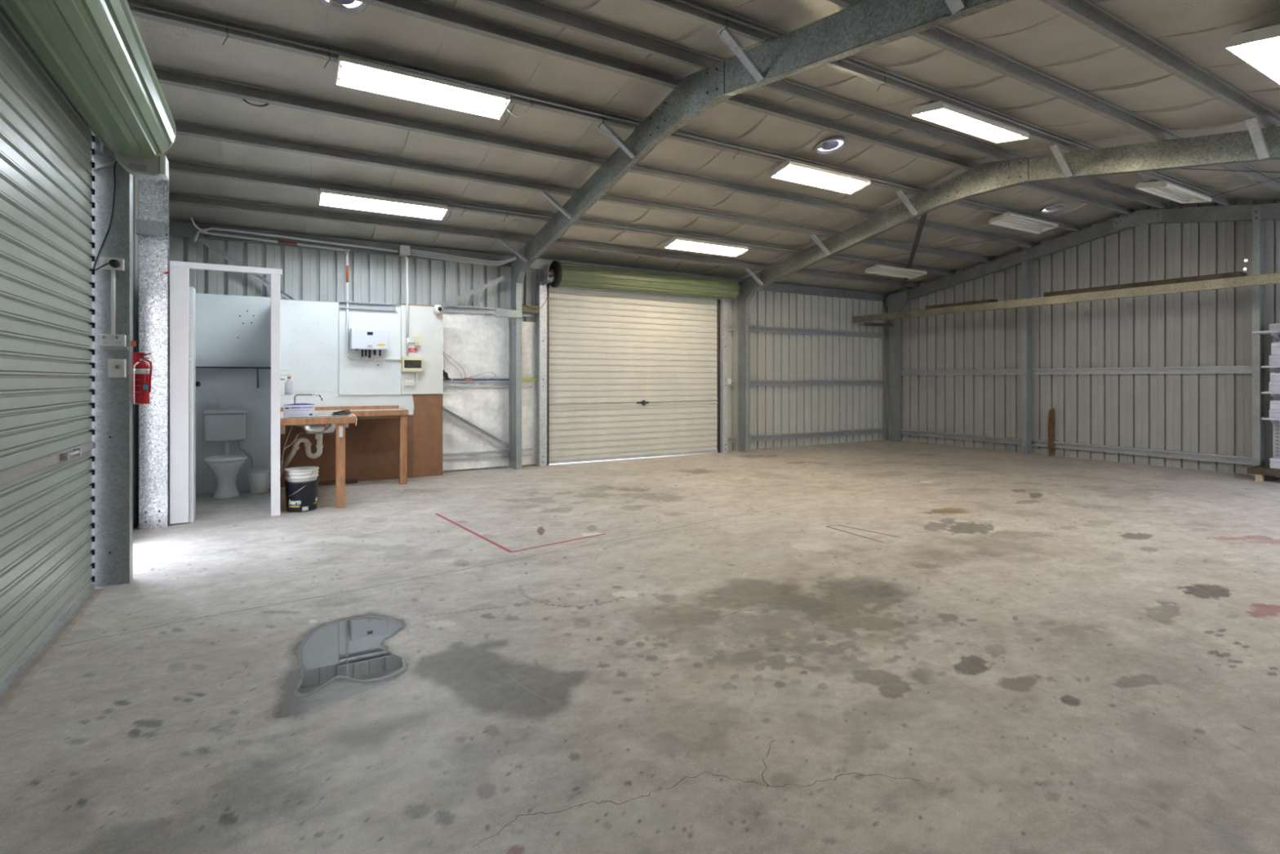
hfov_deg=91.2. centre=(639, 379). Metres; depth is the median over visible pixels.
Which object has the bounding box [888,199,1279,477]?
wall
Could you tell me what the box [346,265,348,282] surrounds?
rust sleeve
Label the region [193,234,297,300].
brace
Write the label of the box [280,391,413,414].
board
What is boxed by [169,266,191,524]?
door
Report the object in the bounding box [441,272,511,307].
brace
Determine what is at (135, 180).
wall
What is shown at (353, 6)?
ceiling light
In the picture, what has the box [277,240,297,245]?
rust sleeve
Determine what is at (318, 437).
drain pipe
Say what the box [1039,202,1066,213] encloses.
ceiling vent
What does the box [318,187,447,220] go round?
fitting
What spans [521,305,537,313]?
timber packer
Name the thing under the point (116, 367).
switch
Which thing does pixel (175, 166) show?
purlin
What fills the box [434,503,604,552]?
tape
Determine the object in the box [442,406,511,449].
brace
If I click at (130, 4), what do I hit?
conduit
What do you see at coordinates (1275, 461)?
box
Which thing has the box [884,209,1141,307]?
rafter
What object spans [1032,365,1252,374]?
beam
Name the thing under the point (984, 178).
bracket
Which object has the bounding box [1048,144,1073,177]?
brace
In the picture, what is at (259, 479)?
waste bin
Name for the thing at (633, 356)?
door
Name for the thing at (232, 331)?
room wall
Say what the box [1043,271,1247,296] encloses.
plank
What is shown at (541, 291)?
door frame
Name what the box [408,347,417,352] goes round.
warning sign
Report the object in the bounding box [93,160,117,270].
power cable
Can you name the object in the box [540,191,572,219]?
brace
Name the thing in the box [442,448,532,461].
wall rail
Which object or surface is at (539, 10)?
purlin
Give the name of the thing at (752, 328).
beam
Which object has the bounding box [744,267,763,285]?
brace
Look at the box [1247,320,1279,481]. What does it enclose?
shelving
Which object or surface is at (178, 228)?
purlin
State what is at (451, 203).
conduit
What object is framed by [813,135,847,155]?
ceiling vent
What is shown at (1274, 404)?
box
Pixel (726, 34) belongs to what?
brace
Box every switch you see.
[107,359,126,377]
[727,378,731,384]
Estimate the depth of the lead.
8.47 m
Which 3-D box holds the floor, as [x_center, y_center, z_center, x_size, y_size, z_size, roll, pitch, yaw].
[2.218,1.320,6.120,12.180,0.141,9.120,0,0,-30]
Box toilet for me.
[203,408,252,499]
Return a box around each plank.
[924,298,998,309]
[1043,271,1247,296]
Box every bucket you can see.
[284,466,319,482]
[284,478,319,512]
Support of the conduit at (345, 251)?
attached to the purlin at (178, 228)
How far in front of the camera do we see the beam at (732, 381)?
10.89 m
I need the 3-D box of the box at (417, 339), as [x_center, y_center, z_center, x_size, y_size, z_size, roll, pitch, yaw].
[-2.823,-0.486,7.962,0.070,0.128,0.062,0,0,-30]
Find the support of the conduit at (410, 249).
attached to the steel column at (519, 268)
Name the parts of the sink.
bowl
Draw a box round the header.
[169,260,282,275]
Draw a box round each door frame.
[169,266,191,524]
[536,280,546,466]
[720,298,727,453]
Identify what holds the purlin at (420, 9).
on the rafter at (619, 163)
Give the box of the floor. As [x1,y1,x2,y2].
[0,439,1279,853]
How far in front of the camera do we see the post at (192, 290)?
5.49 m
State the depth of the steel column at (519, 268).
8.69 m
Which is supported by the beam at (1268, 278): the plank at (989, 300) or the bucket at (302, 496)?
the plank at (989, 300)
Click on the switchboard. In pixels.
(408, 364)
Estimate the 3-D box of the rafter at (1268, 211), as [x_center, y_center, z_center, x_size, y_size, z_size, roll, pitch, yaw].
[8.370,-1.962,7.170,0.076,0.976,4.400,0,0,-30]
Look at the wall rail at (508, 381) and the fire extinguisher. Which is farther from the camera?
the wall rail at (508, 381)
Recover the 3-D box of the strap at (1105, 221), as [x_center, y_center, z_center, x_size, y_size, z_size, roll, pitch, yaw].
[4.460,-2.044,10.046,5.304,0.654,0.024,0,0,14]
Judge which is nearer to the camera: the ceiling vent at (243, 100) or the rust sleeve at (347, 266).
the ceiling vent at (243, 100)
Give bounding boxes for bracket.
[133,352,143,395]
[646,60,732,146]
[933,157,1031,208]
[1112,209,1162,230]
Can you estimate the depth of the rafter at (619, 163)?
6.60 m
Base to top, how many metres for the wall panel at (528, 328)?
2.060 m
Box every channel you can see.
[135,218,165,237]
[494,308,522,318]
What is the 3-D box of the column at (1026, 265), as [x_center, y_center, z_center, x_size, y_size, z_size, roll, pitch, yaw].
[6.468,-0.444,10.492,0.158,3.388,0.076,0,0,-30]
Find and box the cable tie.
[222,23,228,44]
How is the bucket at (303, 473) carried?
on the bucket at (302, 496)
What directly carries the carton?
on the bench
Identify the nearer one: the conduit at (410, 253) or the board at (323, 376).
the board at (323, 376)
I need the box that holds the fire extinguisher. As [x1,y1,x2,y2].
[133,352,152,404]
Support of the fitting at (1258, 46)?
attached to the roof purlin
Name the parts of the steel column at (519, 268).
post, knee plate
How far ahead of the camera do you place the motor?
3.82 m
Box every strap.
[800,221,1107,271]
[900,213,927,292]
[1167,177,1279,208]
[1180,168,1279,173]
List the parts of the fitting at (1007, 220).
plate, plate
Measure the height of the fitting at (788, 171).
0.112 m
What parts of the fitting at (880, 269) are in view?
plate, plate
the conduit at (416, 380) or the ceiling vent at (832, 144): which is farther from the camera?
the conduit at (416, 380)
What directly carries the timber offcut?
on the floor
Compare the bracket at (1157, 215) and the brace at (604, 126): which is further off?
the bracket at (1157, 215)
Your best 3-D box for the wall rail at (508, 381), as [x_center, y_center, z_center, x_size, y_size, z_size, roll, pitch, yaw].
[-2.130,0.065,8.749,1.300,0.100,0.064,0,0,-30]
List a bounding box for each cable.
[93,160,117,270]
[506,106,530,117]
[522,284,547,309]
[595,124,635,137]
[716,31,765,49]
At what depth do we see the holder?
6.80 m
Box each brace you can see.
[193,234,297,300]
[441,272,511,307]
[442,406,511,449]
[499,240,527,262]
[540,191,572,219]
[597,120,635,159]
[718,23,764,83]
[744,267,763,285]
[809,234,830,255]
[895,189,917,215]
[944,0,964,14]
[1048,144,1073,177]
[1244,116,1269,159]
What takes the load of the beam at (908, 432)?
attached to the wall at (1211, 413)
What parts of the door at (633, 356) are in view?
rail, lock handle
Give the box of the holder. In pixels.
[195,381,200,386]
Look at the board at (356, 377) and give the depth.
7.83 m
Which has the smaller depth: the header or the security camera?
the header
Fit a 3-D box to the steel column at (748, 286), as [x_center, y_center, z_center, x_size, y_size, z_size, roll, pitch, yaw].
[1.873,-0.265,10.647,0.096,3.030,0.583,0,0,-30]
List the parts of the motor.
label panel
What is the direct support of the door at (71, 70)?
attached to the post at (113, 398)
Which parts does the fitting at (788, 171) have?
plate, plate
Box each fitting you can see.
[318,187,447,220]
[335,54,511,119]
[664,236,748,257]
[769,160,871,194]
[865,264,927,279]
[911,101,1029,143]
[988,211,1058,234]
[1135,180,1212,203]
[1224,22,1279,84]
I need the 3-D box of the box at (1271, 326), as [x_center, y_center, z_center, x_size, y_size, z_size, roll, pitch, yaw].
[8.237,-0.637,7.151,0.233,0.086,1.500,0,0,-30]
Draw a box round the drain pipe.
[280,433,323,474]
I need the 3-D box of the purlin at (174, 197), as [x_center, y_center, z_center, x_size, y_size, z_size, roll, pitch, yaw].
[0.348,-1.848,9.341,12.000,0.103,0.066,0,0,-30]
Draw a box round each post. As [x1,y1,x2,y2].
[91,134,136,587]
[189,286,195,522]
[271,274,279,515]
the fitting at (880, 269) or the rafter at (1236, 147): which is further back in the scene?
the fitting at (880, 269)
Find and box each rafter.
[525,118,654,264]
[693,0,1014,96]
[755,167,973,287]
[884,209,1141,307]
[986,126,1279,182]
[1141,203,1279,223]
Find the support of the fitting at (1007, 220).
attached to the purlin at (143, 13)
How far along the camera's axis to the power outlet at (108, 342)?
3.78 m
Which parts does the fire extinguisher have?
lever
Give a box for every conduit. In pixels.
[111,269,115,334]
[127,2,1074,226]
[190,217,208,234]
[193,226,398,252]
[200,231,350,255]
[346,252,401,360]
[404,254,408,355]
[409,248,515,262]
[409,251,515,264]
[409,253,515,266]
[413,372,417,384]
[451,203,944,272]
[674,0,1224,199]
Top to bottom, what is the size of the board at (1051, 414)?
0.780 m
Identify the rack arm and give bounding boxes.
[863,322,896,327]
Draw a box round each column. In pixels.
[138,177,168,529]
[511,245,531,470]
[737,271,763,452]
[888,290,906,441]
[1022,250,1031,454]
[1252,204,1264,477]
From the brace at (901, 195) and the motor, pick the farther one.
the brace at (901, 195)
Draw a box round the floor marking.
[826,524,897,542]
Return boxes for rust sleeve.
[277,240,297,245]
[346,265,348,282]
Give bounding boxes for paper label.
[338,425,342,437]
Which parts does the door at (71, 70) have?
rail, lock handle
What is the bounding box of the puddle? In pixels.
[293,615,407,697]
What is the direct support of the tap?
on the sink
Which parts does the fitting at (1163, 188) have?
plate, plate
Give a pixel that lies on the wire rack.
(280, 369)
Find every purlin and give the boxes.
[126,0,1084,231]
[152,66,1037,248]
[167,159,956,275]
[168,191,921,287]
[170,221,889,302]
[173,120,994,262]
[354,0,1135,214]
[475,0,1171,208]
[639,0,1236,205]
[826,0,1279,192]
[1040,0,1279,127]
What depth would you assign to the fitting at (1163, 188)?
7.49 m
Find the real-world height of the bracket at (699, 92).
0.354 m
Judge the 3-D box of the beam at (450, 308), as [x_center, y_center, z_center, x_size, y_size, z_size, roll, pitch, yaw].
[-2.130,-0.955,8.749,1.300,0.100,0.064,0,0,-30]
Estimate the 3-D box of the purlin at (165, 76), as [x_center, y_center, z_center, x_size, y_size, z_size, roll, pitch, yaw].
[1.433,-2.228,7.473,12.000,0.103,0.066,0,0,-30]
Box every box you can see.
[399,244,409,256]
[414,335,421,346]
[1268,324,1279,330]
[1268,355,1279,365]
[1268,382,1279,391]
[1268,408,1279,417]
[1270,373,1279,381]
[1270,400,1279,408]
[1270,457,1279,468]
[1271,342,1279,355]
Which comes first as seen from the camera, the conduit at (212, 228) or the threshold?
the threshold
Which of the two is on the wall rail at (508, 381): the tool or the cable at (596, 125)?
the tool
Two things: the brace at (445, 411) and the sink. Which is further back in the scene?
the brace at (445, 411)
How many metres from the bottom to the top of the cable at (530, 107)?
0.126 m
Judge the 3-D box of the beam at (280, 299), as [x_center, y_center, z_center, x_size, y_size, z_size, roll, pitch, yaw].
[-3.924,-0.910,7.708,2.750,0.100,0.064,0,0,-30]
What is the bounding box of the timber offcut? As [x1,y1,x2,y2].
[318,478,357,485]
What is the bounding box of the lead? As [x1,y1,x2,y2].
[443,351,496,379]
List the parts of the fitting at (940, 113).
plate, plate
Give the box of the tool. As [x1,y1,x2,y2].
[443,369,451,380]
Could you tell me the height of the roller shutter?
2.690 m
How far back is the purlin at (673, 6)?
4.88 m
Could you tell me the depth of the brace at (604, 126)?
5.71 m
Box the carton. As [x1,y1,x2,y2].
[283,403,315,417]
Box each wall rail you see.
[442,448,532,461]
[443,380,532,387]
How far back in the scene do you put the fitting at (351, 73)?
4.85 m
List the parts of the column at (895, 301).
post, knee plate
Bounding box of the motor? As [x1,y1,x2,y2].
[114,152,168,180]
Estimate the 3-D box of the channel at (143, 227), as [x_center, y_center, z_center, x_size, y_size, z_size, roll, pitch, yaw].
[-4.052,-1.250,5.199,0.190,0.120,0.060,0,0,-30]
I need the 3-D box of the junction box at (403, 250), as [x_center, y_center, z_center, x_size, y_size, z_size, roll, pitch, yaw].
[-3.028,-1.655,8.072,0.115,0.120,0.088,0,0,-30]
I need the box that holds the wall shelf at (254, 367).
[195,366,271,388]
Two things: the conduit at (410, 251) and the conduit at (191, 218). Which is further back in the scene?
the conduit at (410, 251)
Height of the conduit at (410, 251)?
0.088 m
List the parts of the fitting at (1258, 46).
plate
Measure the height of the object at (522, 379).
0.025 m
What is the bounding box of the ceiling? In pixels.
[133,0,1279,293]
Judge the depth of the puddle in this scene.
2.86 m
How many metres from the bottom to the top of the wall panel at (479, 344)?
2.160 m
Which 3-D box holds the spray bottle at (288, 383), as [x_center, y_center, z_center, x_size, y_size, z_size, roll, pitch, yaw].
[-3.393,0.049,6.066,0.079,0.190,0.068,0,0,-30]
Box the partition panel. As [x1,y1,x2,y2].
[168,272,169,524]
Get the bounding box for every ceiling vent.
[242,98,269,106]
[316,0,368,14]
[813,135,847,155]
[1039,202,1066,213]
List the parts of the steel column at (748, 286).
post, knee plate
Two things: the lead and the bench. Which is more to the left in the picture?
the bench
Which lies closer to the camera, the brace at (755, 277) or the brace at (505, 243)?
the brace at (505, 243)
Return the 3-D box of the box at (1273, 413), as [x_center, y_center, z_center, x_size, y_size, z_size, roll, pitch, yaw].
[8.237,0.421,7.151,0.233,0.103,1.500,0,0,-30]
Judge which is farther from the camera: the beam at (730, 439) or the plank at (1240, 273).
the beam at (730, 439)
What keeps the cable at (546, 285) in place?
attached to the door at (633, 356)
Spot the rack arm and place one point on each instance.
(873, 324)
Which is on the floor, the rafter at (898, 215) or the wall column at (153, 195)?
the wall column at (153, 195)
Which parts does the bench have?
rail, rail, leg, cable coil, cross rail, rail, leg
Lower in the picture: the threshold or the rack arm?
the threshold
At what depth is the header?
5.57 m
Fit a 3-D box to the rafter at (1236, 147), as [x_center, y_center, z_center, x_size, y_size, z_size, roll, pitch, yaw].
[5.028,-1.935,5.219,0.076,1.022,4.380,0,0,-30]
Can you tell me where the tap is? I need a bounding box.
[293,393,323,403]
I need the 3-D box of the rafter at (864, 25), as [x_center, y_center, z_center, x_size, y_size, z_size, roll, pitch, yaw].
[1.516,-1.935,3.181,0.076,1.022,4.380,0,0,-30]
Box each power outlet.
[98,333,128,350]
[99,257,124,271]
[404,379,413,386]
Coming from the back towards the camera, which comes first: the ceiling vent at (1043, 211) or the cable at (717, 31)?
the ceiling vent at (1043, 211)
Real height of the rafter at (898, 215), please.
0.977 m
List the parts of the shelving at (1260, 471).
leg, board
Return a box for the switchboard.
[401,356,422,372]
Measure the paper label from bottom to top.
0.110 m
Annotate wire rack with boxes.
[280,368,295,395]
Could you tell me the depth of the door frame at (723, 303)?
10.67 m
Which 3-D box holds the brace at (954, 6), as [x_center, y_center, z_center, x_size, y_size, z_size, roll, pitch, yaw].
[1.405,-1.922,2.955,0.381,0.269,0.065,0,0,-33]
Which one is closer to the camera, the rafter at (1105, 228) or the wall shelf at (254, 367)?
the wall shelf at (254, 367)
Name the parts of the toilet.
cistern lid, seat lid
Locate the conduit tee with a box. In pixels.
[405,337,414,345]
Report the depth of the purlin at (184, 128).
6.52 m
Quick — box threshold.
[0,588,103,715]
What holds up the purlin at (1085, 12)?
on the rafter at (864, 25)
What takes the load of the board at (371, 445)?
on the floor
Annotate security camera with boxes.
[433,304,442,315]
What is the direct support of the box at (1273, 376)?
on the box at (1273, 386)
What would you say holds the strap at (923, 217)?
attached to the rafter at (898, 215)
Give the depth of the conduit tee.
7.90 m
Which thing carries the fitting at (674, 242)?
attached to the purlin at (175, 166)
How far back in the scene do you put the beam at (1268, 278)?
8.71 m
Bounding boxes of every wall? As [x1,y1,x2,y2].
[92,132,138,527]
[168,220,888,471]
[195,293,271,493]
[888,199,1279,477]
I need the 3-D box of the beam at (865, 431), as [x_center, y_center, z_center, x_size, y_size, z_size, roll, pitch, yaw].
[3.363,1.050,11.937,3.760,0.100,0.064,0,0,-30]
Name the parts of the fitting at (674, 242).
plate, plate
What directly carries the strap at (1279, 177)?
attached to the rafter at (1268, 211)
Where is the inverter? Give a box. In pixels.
[350,327,387,360]
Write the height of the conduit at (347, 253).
1.299 m
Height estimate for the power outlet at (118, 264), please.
0.070 m
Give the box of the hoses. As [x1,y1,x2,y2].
[280,425,298,477]
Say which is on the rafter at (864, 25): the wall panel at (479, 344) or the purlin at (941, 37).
the purlin at (941, 37)
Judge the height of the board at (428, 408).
1.055 m
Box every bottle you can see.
[284,374,293,394]
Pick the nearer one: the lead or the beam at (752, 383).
the lead
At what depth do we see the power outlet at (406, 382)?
7.90 m
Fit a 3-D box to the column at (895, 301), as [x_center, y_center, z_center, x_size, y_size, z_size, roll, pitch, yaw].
[5.241,-0.250,12.610,0.215,3.000,0.450,0,0,-30]
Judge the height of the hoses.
0.563 m
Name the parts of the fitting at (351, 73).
plate, plate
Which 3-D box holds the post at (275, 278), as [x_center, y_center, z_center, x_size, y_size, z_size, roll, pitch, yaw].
[-3.357,0.142,5.778,0.074,2.215,0.045,0,0,-30]
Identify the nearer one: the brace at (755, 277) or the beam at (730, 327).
the brace at (755, 277)
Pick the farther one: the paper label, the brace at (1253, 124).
the paper label
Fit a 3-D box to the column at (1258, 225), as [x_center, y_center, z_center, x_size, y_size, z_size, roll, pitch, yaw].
[7.904,-0.480,8.019,0.158,3.461,0.076,0,0,-30]
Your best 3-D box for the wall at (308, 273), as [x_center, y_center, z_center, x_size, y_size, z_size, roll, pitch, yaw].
[-0.052,-0.286,10.031,12.060,3.072,0.045,0,0,-30]
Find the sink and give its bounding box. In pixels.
[288,412,348,434]
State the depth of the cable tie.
4.18 m
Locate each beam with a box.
[280,298,400,306]
[440,304,532,316]
[727,324,735,330]
[727,380,735,386]
[727,436,735,443]
[749,325,884,337]
[749,380,884,386]
[749,427,884,441]
[853,272,1279,322]
[899,368,1022,375]
[899,428,1022,444]
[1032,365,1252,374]
[1032,439,1252,465]
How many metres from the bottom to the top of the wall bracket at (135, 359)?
0.270 m
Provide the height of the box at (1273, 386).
0.123 m
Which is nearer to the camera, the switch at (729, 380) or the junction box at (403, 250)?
the junction box at (403, 250)
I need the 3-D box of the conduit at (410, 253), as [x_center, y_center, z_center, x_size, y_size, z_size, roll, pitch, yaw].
[-2.373,-1.618,8.447,1.392,0.103,0.154,0,0,-22]
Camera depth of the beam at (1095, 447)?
9.08 m
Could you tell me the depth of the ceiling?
5.53 m
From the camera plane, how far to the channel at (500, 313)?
8.56 m
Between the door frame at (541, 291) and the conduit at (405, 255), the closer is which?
the conduit at (405, 255)
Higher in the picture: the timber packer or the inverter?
the timber packer
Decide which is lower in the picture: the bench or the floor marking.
the floor marking
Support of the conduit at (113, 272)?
attached to the post at (113, 398)
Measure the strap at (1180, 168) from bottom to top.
0.619 m
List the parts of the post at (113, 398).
motor bracket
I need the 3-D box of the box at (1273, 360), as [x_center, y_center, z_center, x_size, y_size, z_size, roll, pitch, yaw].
[8.237,-0.234,7.151,0.233,0.133,1.500,0,0,-30]
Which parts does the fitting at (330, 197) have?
plate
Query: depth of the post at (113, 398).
3.81 m
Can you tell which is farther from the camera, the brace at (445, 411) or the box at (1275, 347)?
the brace at (445, 411)
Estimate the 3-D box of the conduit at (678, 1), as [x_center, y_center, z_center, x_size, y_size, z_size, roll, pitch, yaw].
[3.832,-2.333,5.949,8.600,0.014,0.014,0,0,-30]
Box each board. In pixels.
[280,299,338,392]
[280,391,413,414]
[280,414,413,487]
[289,300,443,395]
[412,394,442,477]
[1048,408,1054,456]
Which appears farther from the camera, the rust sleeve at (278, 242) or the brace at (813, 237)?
the brace at (813, 237)
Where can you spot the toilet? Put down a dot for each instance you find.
(226, 425)
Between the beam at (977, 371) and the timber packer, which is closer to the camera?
the timber packer
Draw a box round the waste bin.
[246,468,271,493]
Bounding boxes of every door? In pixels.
[0,0,176,698]
[540,260,740,465]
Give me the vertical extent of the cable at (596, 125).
0.127 m
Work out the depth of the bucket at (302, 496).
5.90 m
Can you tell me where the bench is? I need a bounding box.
[280,404,408,508]

